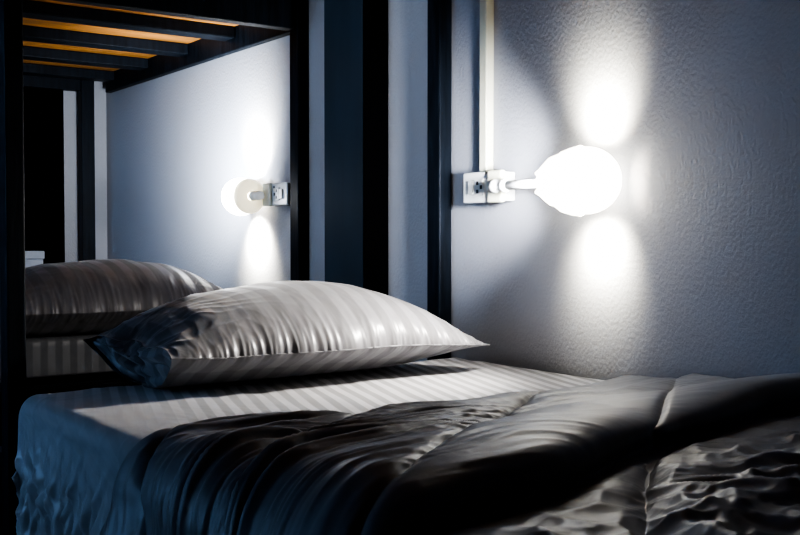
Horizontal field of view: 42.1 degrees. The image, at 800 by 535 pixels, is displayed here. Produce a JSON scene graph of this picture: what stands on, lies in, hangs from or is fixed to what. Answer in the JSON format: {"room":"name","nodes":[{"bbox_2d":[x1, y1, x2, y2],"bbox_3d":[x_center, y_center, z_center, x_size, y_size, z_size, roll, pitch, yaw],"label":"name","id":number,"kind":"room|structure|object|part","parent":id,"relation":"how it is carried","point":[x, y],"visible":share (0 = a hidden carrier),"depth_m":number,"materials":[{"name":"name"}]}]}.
{"room":"dormitory","nodes":[
{"label":"dormitory","id":0,"kind":"room"},
{"bbox_2d":[0,452,2,534],"bbox_3d":[-0.924,0.826,1.161,3.340,0.080,5.513,-1,2,-35],"label":"floor","id":1,"kind":"structure","parent":0,"point":[1,512],"depth_m":3.25,"materials":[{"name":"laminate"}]},
{"bbox_2d":[0,0,308,445],"bbox_3d":[-1.103,-0.275,3.229,0.972,2.000,1.582,-1,2,-35],"label":"bunk bed","id":2,"kind":"object","parent":1,"relation":"on","point":[69,45],"visible":0.55,"depth_m":3.08,"materials":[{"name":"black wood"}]},
{"bbox_3d":[-1.579,-0.744,3.815,0.810,0.130,0.032,-1,2,-35],"label":"rail","id":3,"kind":"part","parent":2,"relation":"part of","materials":[{"name":"black metal"}]},
{"bbox_3d":[-0.663,0.345,2.623,0.896,0.127,0.040,-1,2,-35],"label":"rail","id":4,"kind":"part","parent":2,"relation":"part of","materials":[{"name":"black metal"}]},
{"bbox_3d":[-1.228,-0.300,4.079,0.051,2.000,0.047,-1,2,-35],"label":"post","id":5,"kind":"part","parent":2,"relation":"part of","materials":[{"name":"black metal"}]},
{"bbox_3d":[-0.663,-0.708,2.592,0.896,0.130,0.040,-1,2,-35],"label":"rail","id":6,"kind":"part","parent":2,"relation":"part of","materials":[{"name":"black metal"}]},
{"bbox_3d":[-0.720,-0.735,3.486,0.024,0.130,1.486,-1,2,-35],"label":"rail","id":7,"kind":"part","parent":2,"relation":"part of","materials":[{"name":"black metal"}]},
{"bbox_3d":[-0.278,-0.264,2.872,0.035,2.000,0.047,-1,2,-35],"label":"post","id":8,"kind":"part","parent":2,"relation":"part of","materials":[{"name":"black metal"}]},
{"bbox_3d":[-1.108,0.209,3.239,0.914,0.093,1.407,-1,2,-35],"label":"mattress","id":9,"kind":"object","parent":2,"relation":"on","visible":0},
{"bbox_2d":[0,332,113,379],"bbox_3d":[-1.110,0.199,3.237,0.936,0.098,1.429,-1,2,-35],"label":"sheet","id":10,"kind":"object","parent":9,"relation":"on","point":[63,354],"visible":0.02,"depth_m":2.56,"materials":[{"name":"white fabric"}]},
{"bbox_2d":[25,251,44,267],"bbox_3d":[-1.375,0.035,3.825,0.111,0.191,0.092,-1,2,-35],"label":"storage box","id":11,"kind":"object","parent":10,"relation":"on","point":[32,258],"visible":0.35,"depth_m":3.80,"materials":[{"name":"white plastic"}]},
{"bbox_3d":[-1.375,-0.046,3.823,0.111,0.030,0.092,-1,2,-35],"label":"lid","id":12,"kind":"part","parent":11,"relation":"part of","materials":[{"name":"white plastic"}]},
{"bbox_2d":[0,259,221,337],"bbox_3d":[-0.767,0.071,2.694,0.735,0.185,0.458,-1,2,-35],"label":"pillow","id":13,"kind":"object","parent":10,"relation":"on","point":[85,296],"visible":0.59,"depth_m":2.51,"materials":[{"name":"white fabric"}]},
{"bbox_2d":[0,0,451,534],"bbox_3d":[0.310,-0.216,1.227,0.972,2.000,2.143,-1,2,-35],"label":"bunk bed","id":14,"kind":"object","parent":1,"relation":"on","point":[439,57],"visible":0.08,"depth_m":1.81,"materials":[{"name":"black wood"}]},
{"bbox_3d":[-0.678,-0.233,1.812,0.032,2.000,0.047,-1,2,-35],"label":"post","id":15,"kind":"part","parent":14,"relation":"part of","materials":[{"name":"black metal"}]},
{"bbox_2d":[11,357,604,534],"bbox_3d":[0.292,0.488,1.227,0.970,0.519,2.008,-1,2,-35],"label":"sheet","id":16,"kind":"object","parent":14,"relation":"on","point":[72,447],"visible":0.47,"depth_m":1.68,"materials":[{"name":"white fabric"}]},
{"bbox_2d":[83,281,489,387],"bbox_3d":[-0.210,0.115,2.022,0.695,0.179,0.445,-1,2,-35],"label":"pillow","id":17,"kind":"object","parent":16,"relation":"on","point":[273,329],"visible":1,"depth_m":1.84,"materials":[{"name":"white fabric"}]},
{"bbox_2d":[99,373,799,534],"bbox_3d":[0.379,0.413,1.056,1.062,0.490,1.513,-1,2,-35],"label":"comforter","id":18,"kind":"object","parent":16,"relation":"on","point":[690,454],"visible":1,"depth_m":1.07,"materials":[{"name":"grey fabric"}]},
{"bbox_3d":[0.089,-0.249,2.352,0.035,2.000,0.047,-1,2,-35],"label":"post","id":19,"kind":"part","parent":14,"relation":"part of","materials":[{"name":"black metal"}]},
{"bbox_2d":[0,81,106,451],"bbox_3d":[-2.478,-0.628,3.323,3.100,2.700,0.120,-1,2,-35],"label":"wall","id":20,"kind":"structure","parent":0,"point":[70,98],"depth_m":4.11,"materials":[{"name":"paint"}]},
{"bbox_2d":[324,0,387,294],"bbox_3d":[-0.111,-0.606,2.595,0.071,2.700,0.188,-1,2,-35],"label":"wall column","id":21,"kind":"structure","parent":0,"point":[355,31],"depth_m":2.54,"materials":[{"name":"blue paint"}]},
{"bbox_2d":[106,0,799,379],"bbox_3d":[0.392,-0.590,2.048,0.120,2.700,5.473,-1,2,-35],"label":"wall","id":22,"kind":"structure","parent":0,"point":[693,267],"depth_m":2.06,"materials":[{"name":"paint"}]},
{"bbox_2d":[221,178,263,215],"bbox_3d":[-0.452,-0.208,3.047,0.111,0.111,0.184,-1,2,-35],"label":"wall lamp","id":23,"kind":"object","parent":22,"relation":"attached to","point":[239,196],"visible":0.98,"depth_m":3.02,"materials":[{"name":"white glass"}]},
{"bbox_3d":[-0.471,-0.209,3.074,0.111,0.111,0.118,-1,2,-35],"label":"globe","id":24,"kind":"part","parent":23,"relation":"part of","materials":[{"name":"white glass"}]},
{"bbox_3d":[-0.438,-0.208,3.027,0.102,0.102,0.020,-1,2,-35],"label":"lamp shade","id":25,"kind":"part","parent":23,"relation":"part of","materials":[{"name":"beige"}]},
{"bbox_2d":[262,182,289,206],"bbox_3d":[-0.343,-0.208,2.960,0.042,0.066,0.135,-1,2,-35],"label":"box","id":26,"kind":"object","parent":22,"relation":"attached to","point":[275,194],"visible":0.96,"depth_m":2.94,"materials":[{"name":"white plastic"}]},
{"bbox_2d":[273,188,279,200],"bbox_3d":[-0.349,-0.207,2.943,0.004,0.036,0.031,-1,2,-35],"label":"outlet","id":27,"kind":"object","parent":26,"relation":"attached to","point":[276,191],"depth_m":2.94,"materials":[{"name":"white plastic"}]},
{"bbox_3d":[-0.338,-0.207,2.936,0.006,0.064,0.089,-1,2,-35],"label":"plate","id":28,"kind":"part","parent":26,"relation":"part of","materials":[{"name":"white plastic"}]},
{"bbox_2d":[279,189,282,198],"bbox_3d":[-0.335,-0.207,2.922,0.005,0.028,0.016,-1,2,-35],"label":"switch","id":29,"kind":"object","parent":26,"relation":"attached to","point":[280,190],"depth_m":2.92,"materials":[{"name":"white plastic"}]},
{"bbox_2d":[479,0,493,171],"bbox_3d":[0.185,-1.073,2.203,0.022,1.739,0.024,-1,2,-35],"label":"cable conduit","id":30,"kind":"object","parent":22,"relation":"attached to","point":[486,90],"depth_m":2.21,"materials":[{"name":"beige plastic"}]},
{"bbox_2d":[463,170,514,202],"bbox_3d":[0.186,-0.171,2.211,0.042,0.067,0.135,-1,2,-35],"label":"box","id":31,"kind":"object","parent":22,"relation":"attached to","point":[475,190],"visible":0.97,"depth_m":2.20,"materials":[{"name":"white plastic"}]},
{"bbox_2d":[468,181,473,193],"bbox_3d":[0.152,-0.171,2.232,0.005,0.028,0.016,-1,2,-35],"label":"switch","id":32,"kind":"object","parent":31,"relation":"attached to","point":[470,183],"depth_m":2.23,"materials":[{"name":"white plastic"}]},
{"bbox_3d":[0.165,-0.171,2.224,0.006,0.065,0.089,-1,2,-35],"label":"plate","id":33,"kind":"part","parent":31,"relation":"part of","materials":[{"name":"white plastic"}]},
{"bbox_2d":[474,179,483,195],"bbox_3d":[0.168,-0.170,2.211,0.004,0.036,0.031,-1,2,-35],"label":"outlet","id":34,"kind":"object","parent":31,"relation":"attached to","point":[478,183],"depth_m":2.21,"materials":[{"name":"white plastic"}]},
{"bbox_2d":[487,145,621,215],"bbox_3d":[0.284,-0.163,1.997,0.131,0.131,0.334,-1,2,-35],"label":"wall lamp","id":35,"kind":"object","parent":22,"relation":"attached to","point":[580,180],"visible":1,"depth_m":1.88,"materials":[{"name":"white glass"}]},
{"bbox_3d":[0.244,-0.164,2.054,0.019,0.019,0.142,-1,2,-35],"label":"arm","id":36,"kind":"part","parent":35,"relation":"part of","materials":[{"name":"white plastic"}]},
{"bbox_3d":[0.304,-0.162,1.969,0.131,0.131,0.104,-1,2,-35],"label":"lamp shade","id":37,"kind":"part","parent":35,"relation":"part of","materials":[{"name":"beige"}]},
{"bbox_3d":[0.343,-0.160,1.914,0.123,0.123,0.130,-1,2,-35],"label":"globe","id":38,"kind":"part","parent":35,"relation":"part of","materials":[{"name":"white glass"}]}
]}

